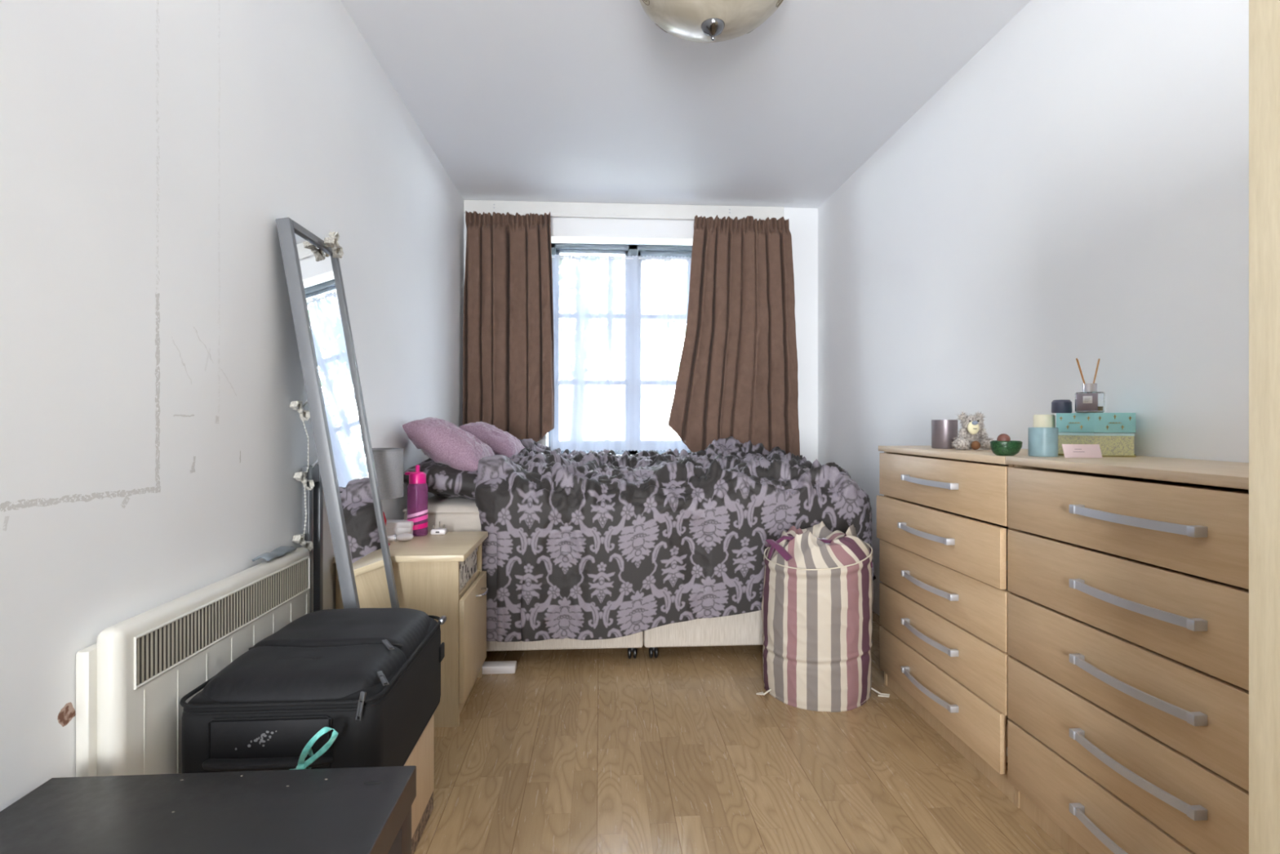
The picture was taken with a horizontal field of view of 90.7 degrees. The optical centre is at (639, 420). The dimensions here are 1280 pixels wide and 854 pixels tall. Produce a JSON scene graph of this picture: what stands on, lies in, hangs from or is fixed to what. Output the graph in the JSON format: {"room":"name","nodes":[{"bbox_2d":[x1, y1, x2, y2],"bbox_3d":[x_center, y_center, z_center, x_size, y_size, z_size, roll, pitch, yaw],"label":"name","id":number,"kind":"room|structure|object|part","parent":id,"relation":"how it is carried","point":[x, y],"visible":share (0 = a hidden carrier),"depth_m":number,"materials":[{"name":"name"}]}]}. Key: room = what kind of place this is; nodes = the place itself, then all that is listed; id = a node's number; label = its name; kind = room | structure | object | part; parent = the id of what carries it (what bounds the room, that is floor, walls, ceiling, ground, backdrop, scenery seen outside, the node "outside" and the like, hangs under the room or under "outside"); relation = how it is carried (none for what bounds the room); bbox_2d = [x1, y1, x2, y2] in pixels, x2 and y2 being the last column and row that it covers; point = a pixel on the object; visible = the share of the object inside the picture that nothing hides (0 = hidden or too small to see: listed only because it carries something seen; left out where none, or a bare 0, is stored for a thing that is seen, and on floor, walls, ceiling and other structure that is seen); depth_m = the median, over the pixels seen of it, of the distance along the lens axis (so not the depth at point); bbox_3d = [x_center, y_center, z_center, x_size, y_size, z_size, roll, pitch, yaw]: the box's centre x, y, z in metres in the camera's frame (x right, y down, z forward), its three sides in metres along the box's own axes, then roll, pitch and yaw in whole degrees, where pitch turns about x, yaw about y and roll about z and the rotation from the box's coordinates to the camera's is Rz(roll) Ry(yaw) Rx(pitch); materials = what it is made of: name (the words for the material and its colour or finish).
{"room":"bedroom","nodes":[
{"label":"bedroom","id":0,"kind":"room"},
{"bbox_2d":[0,0,464,811],"bbox_3d":[-0.970,-0.200,0.880,0.100,2.400,6.880,0,0,-4],"label":"wall","id":1,"kind":"structure","parent":0,"point":[153,445],"depth_m":1.27,"materials":[{"name":"white paint"}]},
{"bbox_2d":[75,546,309,777],"bbox_3d":[-0.919,0.574,1.399,0.065,0.452,0.722,0,0,-4],"label":"heater","id":2,"kind":"object","parent":1,"relation":"attached to","point":[131,683],"visible":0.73,"depth_m":1.16,"materials":[{"name":"beige metal"}]},
{"bbox_2d":[133,555,309,689],"bbox_3d":[-0.890,0.417,1.412,0.006,0.091,0.651,0,0,-4],"label":"grille","id":3,"kind":"object","parent":2,"relation":"attached to","point":[165,645],"depth_m":1.30,"materials":[{"name":"beige metal"}]},
{"bbox_2d":[252,546,297,561],"bbox_3d":[-0.933,0.336,1.619,0.044,0.017,0.149,0,0,-4],"label":"cloth","id":4,"kind":"object","parent":2,"relation":"on","point":[280,551],"visible":1,"depth_m":1.61,"materials":[{"name":"fabric"}]},
{"bbox_2d":[464,207,817,462],"bbox_3d":[0.017,-0.200,4.240,2.294,2.400,0.300,0,0,-4],"label":"wall","id":5,"kind":"structure","parent":0,"point":[803,222],"depth_m":4.16,"materials":[{"name":"white paint"}]},
{"bbox_2d":[462,210,554,442],"bbox_3d":[-0.736,-0.498,3.902,0.698,1.609,0.203,0,0,3],"label":"curtain","id":6,"kind":"object","parent":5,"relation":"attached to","point":[508,342],"visible":0.88,"depth_m":3.90,"materials":[{"name":"brown fabric"}]},
{"bbox_2d":[547,243,692,454],"bbox_3d":[-0.043,-0.477,4.281,1.145,1.415,0.070,0,0,-4],"label":"window","id":7,"kind":"structure","parent":5,"relation":"in","point":[642,251],"depth_m":4.25,"materials":[{"name":"white paint"},{"name":"glass"}]},
{"bbox_2d":[550,254,691,451],"bbox_3d":[-0.037,-0.447,4.186,1.121,1.294,0.043,0,0,-4],"label":"curtain","id":8,"kind":"object","parent":5,"relation":"hanging from","point":[620,322],"visible":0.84,"depth_m":4.18,"materials":[{"name":"white fabric"}]},
{"bbox_2d":[463,200,786,220],"bbox_3d":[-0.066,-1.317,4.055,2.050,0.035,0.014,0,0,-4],"label":"rail","id":9,"kind":"object","parent":5,"relation":"attached to","point":[615,215],"visible":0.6,"depth_m":4.05,"materials":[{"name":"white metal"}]},
{"bbox_2d":[667,214,799,456],"bbox_3d":[0.606,-0.503,4.019,0.858,1.605,0.161,0,0,-4],"label":"curtain","id":10,"kind":"object","parent":9,"relation":"hanging from","point":[737,378],"visible":0.9,"depth_m":3.99,"materials":[{"name":"brown fabric"}]},
{"bbox_2d":[340,0,1031,208],"bbox_3d":[0.225,-1.450,0.956,2.494,0.100,6.880,0,0,-4],"label":"ceiling","id":11,"kind":"structure","parent":0,"point":[526,100],"depth_m":2.69,"materials":[{"name":"paint"}]},
{"bbox_2d":[639,0,783,42],"bbox_3d":[0.221,-1.278,1.918,0.488,0.245,0.488,0,0,-4],"label":"ceiling light","id":12,"kind":"object","parent":11,"relation":"attached to","point":[693,20],"visible":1,"depth_m":1.91,"materials":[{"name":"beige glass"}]},
{"bbox_2d":[413,611,1068,853],"bbox_3d":[0.225,1.050,0.956,2.494,0.100,6.880,0,0,-4],"label":"floor","id":13,"kind":"structure","parent":0,"point":[597,750],"depth_m":1.80,"materials":[{"name":"brown wood"}]},
{"bbox_2d":[0,765,416,853],"bbox_3d":[-0.616,0.775,0.719,0.552,0.450,0.552,0,0,-4],"label":"side table","id":14,"kind":"object","parent":13,"relation":"on","point":[347,810],"visible":1,"depth_m":0.89,"materials":[{"name":"black wood"}]},
{"bbox_3d":[-0.387,0.800,0.980,0.050,0.400,0.050,0,0,-4],"label":"leg","id":15,"kind":"part","parent":14,"relation":"part of","materials":[{"name":"brown wood"}]},
{"bbox_2d":[275,217,399,613],"bbox_3d":[-0.823,0.234,1.825,0.299,1.538,0.323,0,0,-4],"label":"mirror","id":16,"kind":"object","parent":13,"relation":"on","point":[345,472],"visible":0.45,"depth_m":1.80,"materials":[{"name":"clear glass"}]},
{"bbox_2d":[289,231,343,551],"bbox_3d":[-0.938,-0.103,1.858,0.078,0.954,0.231,0,0,-4],"label":"garland","id":17,"kind":"object","parent":16,"relation":"hanging from","point":[331,242],"visible":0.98,"depth_m":1.80,"materials":[{"name":"silver metal"}]},
{"bbox_2d":[333,531,488,727],"bbox_3d":[-0.775,0.717,2.256,0.441,0.566,0.445,0,0,-4],"label":"nightstand","id":18,"kind":"object","parent":13,"relation":"on","point":[426,568],"visible":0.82,"depth_m":2.07,"materials":[{"name":"brown wood"}]},
{"bbox_2d":[372,448,404,546],"bbox_3d":[-0.909,0.266,2.197,0.164,0.337,0.164,0,0,-4],"label":"table lamp","id":19,"kind":"object","parent":18,"relation":"on","point":[388,462],"visible":0.3,"depth_m":2.15,"materials":[{"name":"grey fabric"}]},
{"bbox_3d":[-0.909,0.181,2.197,0.162,0.166,0.162,0,0,-4],"label":"lamp shade","id":20,"kind":"part","parent":19,"relation":"part of","materials":[{"name":"grey fabric"}]},
{"bbox_2d":[385,519,413,536],"bbox_3d":[-0.917,0.405,2.372,0.134,0.059,0.064,0,0,-4],"label":"box","id":21,"kind":"object","parent":18,"relation":"on","point":[393,526],"visible":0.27,"depth_m":2.34,"materials":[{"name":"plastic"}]},
{"bbox_3d":[-0.917,0.386,2.372,0.134,0.022,0.064,0,0,-4],"label":"lid","id":22,"kind":"part","parent":21,"relation":"part of","materials":[{"name":"white plastic"}]},
{"bbox_2d":[386,533,413,541],"bbox_3d":[-0.882,0.420,2.269,0.130,0.028,0.044,0,0,-28],"label":"brush","id":23,"kind":"object","parent":18,"relation":"on","point":[403,536],"visible":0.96,"depth_m":2.27,"materials":[{"name":"white plastic"}]},
{"bbox_3d":[-0.912,0.420,2.261,0.070,0.025,0.024,0,0,-24],"label":"brush handle","id":24,"kind":"part","parent":23,"relation":"part of","materials":[{"name":"white plastic"}]},
{"bbox_3d":[-0.790,0.445,2.255,0.412,0.021,0.445,0,0,-4],"label":"panel","id":25,"kind":"part","parent":18,"relation":"part of","materials":[{"name":"brown wood"}]},
{"bbox_2d":[404,465,427,536],"bbox_3d":[-0.850,0.301,2.406,0.083,0.266,0.076,0,0,-4],"label":"water bottle","id":26,"kind":"object","parent":18,"relation":"on","point":[417,487],"visible":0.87,"depth_m":2.38,"materials":[{"name":"purple plastic"}]},
{"bbox_3d":[-0.854,0.216,2.406,0.076,0.044,0.062,0,0,-4],"label":"lid","id":27,"kind":"part","parent":26,"relation":"part of","materials":[{"name":"pink plastic"}]},
{"bbox_3d":[-0.847,0.182,2.406,0.015,0.029,0.015,0,0,-4],"label":"spout","id":28,"kind":"part","parent":26,"relation":"part of","materials":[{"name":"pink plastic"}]},
{"bbox_2d":[431,521,447,534],"bbox_3d":[-0.772,0.411,2.428,0.056,0.046,0.041,0,0,-4],"label":"plug","id":29,"kind":"object","parent":18,"relation":"on","point":[434,531],"visible":1,"depth_m":2.41,"materials":[{"name":"white plastic"}]},
{"bbox_2d":[459,547,477,591],"bbox_3d":[-0.772,0.524,2.258,0.311,0.110,0.361,0,0,-4],"label":"drawer","id":30,"kind":"object","parent":18,"relation":"on","point":[468,567],"visible":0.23,"depth_m":2.27,"materials":[{"name":"fabric"}]},
{"bbox_3d":[-0.772,0.485,2.258,0.311,0.033,0.361,0,0,-4],"label":"lid","id":31,"kind":"part","parent":30,"relation":"part of","materials":[{"name":"wood"}]},
{"bbox_3d":[-0.597,0.756,2.273,0.017,0.337,0.409,0,0,-4],"label":"door","id":32,"kind":"part","parent":18,"relation":"part of","materials":[{"name":"brown wood"}]},
{"bbox_3d":[-0.575,0.627,2.318,0.034,0.010,0.108,0,0,-4],"label":"handle","id":33,"kind":"part","parent":18,"relation":"part of","materials":[{"name":"silver metal"}]},
{"bbox_2d":[404,714,434,853],"bbox_3d":[-0.696,0.877,1.399,0.358,0.245,0.450,0,0,-4],"label":"wooden box","id":34,"kind":"object","parent":13,"relation":"on","point":[422,756],"visible":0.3,"depth_m":1.53,"materials":[{"name":"brown wood"}]},
{"bbox_2d":[179,607,446,773],"bbox_3d":[-0.680,0.609,1.390,0.377,0.289,0.558,0,0,-4],"label":"suitcase","id":35,"kind":"object","parent":34,"relation":"on","point":[371,676],"visible":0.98,"depth_m":1.20,"materials":[{"name":"black fabric"}]},
{"bbox_3d":[-0.673,0.614,1.134,0.229,0.021,0.047,0,0,-4],"label":"carry handle","id":36,"kind":"part","parent":35,"relation":"part of","materials":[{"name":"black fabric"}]},
{"bbox_3d":[-0.674,0.613,1.155,0.210,0.135,0.008,0,0,-4],"label":"handle panel","id":37,"kind":"part","parent":35,"relation":"part of","materials":[{"name":"black fabric"}]},
{"bbox_2d":[288,726,337,769],"bbox_3d":[-0.577,0.591,1.131,0.089,0.110,0.055,0,0,-4],"label":"ribbon","id":38,"kind":"object","parent":35,"relation":"attached to","point":[307,749],"visible":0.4,"depth_m":1.11,"materials":[{"name":"teal fabric"}]},
{"bbox_3d":[-0.513,0.523,1.161,0.012,0.047,0.016,0,0,20],"label":"zip pull","id":39,"kind":"part","parent":35,"relation":"part of","materials":[{"name":"grey metal"}]},
{"bbox_3d":[-0.503,0.502,1.234,0.012,0.013,0.047,0,0,-39],"label":"zip pull","id":40,"kind":"part","parent":35,"relation":"part of","materials":[{"name":"grey metal"}]},
{"bbox_3d":[-0.544,0.479,1.359,0.012,0.009,0.057,0,0,-41],"label":"zip pull","id":41,"kind":"part","parent":35,"relation":"part of","materials":[{"name":"grey metal"}]},
{"bbox_2d":[482,660,516,674],"bbox_3d":[-0.603,0.984,2.522,0.215,0.032,0.060,0,0,-4],"label":"lead","id":42,"kind":"object","parent":13,"relation":"on","point":[505,666],"visible":0.56,"depth_m":2.50,"materials":[{"name":"white plastic"}]},
{"bbox_2d":[486,609,763,658],"bbox_3d":[-0.082,0.815,3.271,1.850,0.370,1.340,0,0,-4],"label":"bed","id":43,"kind":"object","parent":13,"relation":"on","point":[744,628],"visible":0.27,"depth_m":2.62,"materials":[{"name":"beige fabric"}]},
{"bbox_2d":[402,495,480,531],"bbox_3d":[-0.083,0.487,3.268,1.859,0.284,1.352,0,0,-4],"label":"mattress","id":44,"kind":"object","parent":43,"relation":"on","point":[457,514],"visible":0.12,"depth_m":2.56,"materials":[{"name":"beige fabric"}]},
{"bbox_2d":[403,457,477,500],"bbox_3d":[-0.812,0.258,2.935,0.435,0.195,0.721,0,0,-7],"label":"pillow","id":45,"kind":"object","parent":44,"relation":"on","point":[442,479],"visible":0.33,"depth_m":2.62,"materials":[{"name":"fabric"}]},
{"bbox_2d":[402,417,494,471],"bbox_3d":[-0.834,0.110,2.813,0.324,0.254,0.330,0,0,1],"label":"cushion","id":46,"kind":"object","parent":45,"relation":"on","point":[441,440],"visible":0.86,"depth_m":2.67,"materials":[{"name":"pink fabric"}]},
{"bbox_2d":[475,435,875,641],"bbox_3d":[0.139,0.482,3.256,1.693,0.782,1.436,0,0,-4],"label":"duvet","id":47,"kind":"object","parent":44,"relation":"on","point":[604,544],"visible":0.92,"depth_m":2.54,"materials":[{"name":"fabric"}]},
{"bbox_2d":[458,422,524,457],"bbox_3d":[-0.775,0.111,3.388,0.292,0.215,0.340,0,0,4],"label":"cushion","id":48,"kind":"object","parent":47,"relation":"on","point":[501,442],"visible":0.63,"depth_m":3.25,"materials":[{"name":"pink fabric"}]},
{"bbox_2d":[755,520,889,711],"bbox_3d":[0.646,0.694,2.361,0.438,0.614,0.402,0,0,-32],"label":"laundry hamper","id":49,"kind":"object","parent":13,"relation":"on","point":[818,596],"visible":1,"depth_m":2.21,"materials":[{"name":"fabric"}]},
{"bbox_2d":[876,445,1062,802],"bbox_3d":[1.093,0.547,2.039,0.415,0.906,0.754,0,0,-4],"label":"dresser","id":50,"kind":"object","parent":13,"relation":"on","point":[942,527],"visible":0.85,"depth_m":1.92,"materials":[{"name":"brown wood"}]},
{"bbox_3d":[0.904,0.358,2.024,0.036,0.019,0.311,0,0,-4],"label":"handle","id":51,"kind":"part","parent":50,"relation":"part of","materials":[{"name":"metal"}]},
{"bbox_3d":[0.916,0.194,2.025,0.036,0.019,0.311,0,0,-4],"label":"handle","id":52,"kind":"part","parent":50,"relation":"part of","materials":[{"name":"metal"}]},
{"bbox_3d":[0.916,0.523,2.025,0.036,0.019,0.311,0,0,-4],"label":"handle","id":53,"kind":"part","parent":50,"relation":"part of","materials":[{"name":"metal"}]},
{"bbox_3d":[0.916,0.689,2.025,0.036,0.019,0.311,0,0,-4],"label":"handle","id":54,"kind":"part","parent":50,"relation":"part of","materials":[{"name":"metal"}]},
{"bbox_3d":[0.916,0.854,2.025,0.036,0.019,0.311,0,0,-4],"label":"handle","id":55,"kind":"part","parent":50,"relation":"part of","materials":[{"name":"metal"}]},
{"bbox_3d":[0.931,0.362,2.031,0.018,0.160,0.744,0,0,-4],"label":"drawer","id":56,"kind":"part","parent":50,"relation":"part of","materials":[{"name":"brown wood"}]},
{"bbox_3d":[0.942,0.858,2.041,0.018,0.160,0.726,0,0,-4],"label":"drawer","id":57,"kind":"part","parent":50,"relation":"part of","materials":[{"name":"brown wood"}]},
{"bbox_2d":[931,419,957,448],"bbox_3d":[1.046,0.045,2.170,0.082,0.098,0.082,0,0,-4],"label":"candle","id":58,"kind":"object","parent":50,"relation":"on","point":[943,431],"visible":0.93,"depth_m":2.14,"materials":[{"name":"grey metal"}]},
{"bbox_3d":[0.943,0.198,2.030,0.018,0.156,0.748,0,0,-4],"label":"drawer","id":59,"kind":"part","parent":50,"relation":"part of","materials":[{"name":"brown wood"}]},
{"bbox_3d":[0.943,0.527,2.030,0.018,0.159,0.748,0,0,-4],"label":"drawer","id":60,"kind":"part","parent":50,"relation":"part of","materials":[{"name":"brown wood"}]},
{"bbox_3d":[0.943,0.693,2.030,0.018,0.159,0.748,0,0,-4],"label":"drawer","id":61,"kind":"part","parent":50,"relation":"part of","materials":[{"name":"brown wood"}]},
{"bbox_3d":[1.115,0.104,2.041,0.371,0.020,0.754,0,0,-4],"label":"panel","id":62,"kind":"part","parent":50,"relation":"part of","materials":[{"name":"brown wood"}]},
{"bbox_2d":[951,411,996,449],"bbox_3d":[1.086,0.028,2.064,0.157,0.132,0.103,0,0,-4],"label":"teddy bear","id":63,"kind":"object","parent":50,"relation":"on","point":[972,435],"visible":0.98,"depth_m":2.05},
{"bbox_2d":[990,433,1022,455],"bbox_3d":[0.998,0.064,1.722,0.084,0.060,0.063,0,0,-4],"label":"dish","id":64,"kind":"object","parent":50,"relation":"on","point":[1003,446],"visible":1,"depth_m":1.70,"materials":[{"name":"green ceramic"}]},
{"bbox_2d":[1056,413,1135,457],"bbox_3d":[1.223,0.036,1.698,0.192,0.115,0.185,0,0,-4],"label":"gift box","id":65,"kind":"object","parent":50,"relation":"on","point":[1114,433],"visible":0.97,"depth_m":1.62,"materials":[{"name":"teal cardboard"}]},
{"bbox_2d":[1051,399,1071,413],"bbox_3d":[1.155,-0.040,1.731,0.048,0.037,0.048,0,0,-4],"label":"candle","id":66,"kind":"object","parent":65,"relation":"on","point":[1061,406],"visible":0.92,"depth_m":1.71,"materials":[{"name":"glass"}]},
{"bbox_2d":[1074,358,1105,413],"bbox_3d":[1.175,-0.093,1.652,0.065,0.143,0.067,0,0,30],"label":"reed diffuser","id":67,"kind":"object","parent":65,"relation":"on","point":[1089,401],"visible":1,"depth_m":1.63,"materials":[{"name":"clear glass"}]},
{"bbox_2d":[1074,391,1105,413],"bbox_3d":[1.176,-0.049,1.653,0.065,0.054,0.065,0,0,-4],"label":"bottle","id":68,"kind":"object","parent":65,"relation":"on","point":[1085,402],"depth_m":1.63,"materials":[{"name":"clear glass"}]},
{"bbox_3d":[1.223,0.004,1.698,0.192,0.051,0.185,0,0,-4],"label":"lid","id":69,"kind":"part","parent":65,"relation":"part of","materials":[{"name":"teal cardboard"}]},
{"bbox_2d":[1005,455,1248,853],"bbox_3d":[1.148,0.546,1.268,0.403,0.908,0.788,0,0,-4],"label":"dresser","id":70,"kind":"object","parent":13,"relation":"on","point":[1128,577],"visible":1,"depth_m":1.27,"materials":[{"name":"brown wood"}]},
{"bbox_2d":[1027,426,1057,457],"bbox_3d":[1.052,0.056,1.650,0.066,0.077,0.066,0,0,-4],"label":"candle jar","id":71,"kind":"object","parent":70,"relation":"on","point":[1042,442],"visible":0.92,"depth_m":1.62,"materials":[{"name":"blue glass"}]},
{"bbox_2d":[1033,414,1055,427],"bbox_3d":[1.135,0.038,1.775,0.052,0.112,0.052,0,0,-4],"label":"candle","id":72,"kind":"object","parent":71,"relation":"on","point":[1039,420],"visible":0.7,"depth_m":1.75,"materials":[{"name":"beige wax"}]},
{"bbox_2d":[1062,444,1102,457],"bbox_3d":[1.109,0.075,1.585,0.086,0.033,0.016,0,0,8],"label":"card","id":73,"kind":"object","parent":70,"relation":"on","point":[1070,451],"visible":1,"depth_m":1.58,"materials":[{"name":"pink paper"}]},
{"bbox_3d":[0.965,0.854,1.251,0.036,0.019,0.296,0,0,-4],"label":"handle","id":74,"kind":"part","parent":70,"relation":"part of","materials":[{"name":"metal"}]},
{"bbox_3d":[0.992,0.858,1.258,0.018,0.160,0.782,0,0,-4],"label":"drawer","id":75,"kind":"part","parent":70,"relation":"part of","materials":[{"name":"brown wood"}]},
{"bbox_3d":[1.164,0.102,1.269,0.371,0.020,0.788,0,0,-4],"label":"panel","id":76,"kind":"part","parent":70,"relation":"part of","materials":[{"name":"brown wood"}]},
{"bbox_3d":[0.992,0.198,1.258,0.018,0.156,0.782,0,0,-4],"label":"drawer","id":77,"kind":"part","parent":70,"relation":"part of","materials":[{"name":"brown wood"}]},
{"bbox_3d":[0.992,0.362,1.258,0.018,0.160,0.782,0,0,-4],"label":"drawer","id":78,"kind":"part","parent":70,"relation":"part of","materials":[{"name":"brown wood"}]},
{"bbox_3d":[0.992,0.527,1.258,0.018,0.159,0.782,0,0,-4],"label":"drawer","id":79,"kind":"part","parent":70,"relation":"part of","materials":[{"name":"brown wood"}]},
{"bbox_3d":[0.992,0.693,1.258,0.018,0.159,0.782,0,0,-4],"label":"drawer","id":80,"kind":"part","parent":70,"relation":"part of","materials":[{"name":"brown wood"}]},
{"bbox_3d":[0.965,0.194,1.251,0.036,0.019,0.296,0,0,-4],"label":"handle","id":81,"kind":"part","parent":70,"relation":"part of","materials":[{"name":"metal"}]},
{"bbox_3d":[0.965,0.358,1.251,0.036,0.019,0.296,0,0,-4],"label":"handle","id":82,"kind":"part","parent":70,"relation":"part of","materials":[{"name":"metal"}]},
{"bbox_3d":[0.965,0.523,1.251,0.036,0.019,0.296,0,0,-4],"label":"handle","id":83,"kind":"part","parent":70,"relation":"part of","materials":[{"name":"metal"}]},
{"bbox_3d":[0.965,0.689,1.251,0.036,0.019,0.296,0,0,-4],"label":"handle","id":84,"kind":"part","parent":70,"relation":"part of","materials":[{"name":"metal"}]},
{"bbox_2d":[1248,0,1279,853],"bbox_3d":[1.101,0.190,0.451,0.595,1.620,0.760,0,0,-4],"label":"wardrobe","id":85,"kind":"object","parent":13,"relation":"on","point":[1264,15],"visible":1,"depth_m":0.79,"materials":[{"name":"brown wood"}]},
{"bbox_2d":[817,0,1248,615],"bbox_3d":[1.420,-0.200,1.032,0.100,2.400,6.880,0,0,-4],"label":"wall","id":86,"kind":"structure","parent":0,"point":[1078,188],"depth_m":2.00,"materials":[{"name":"white paint"}]}
]}

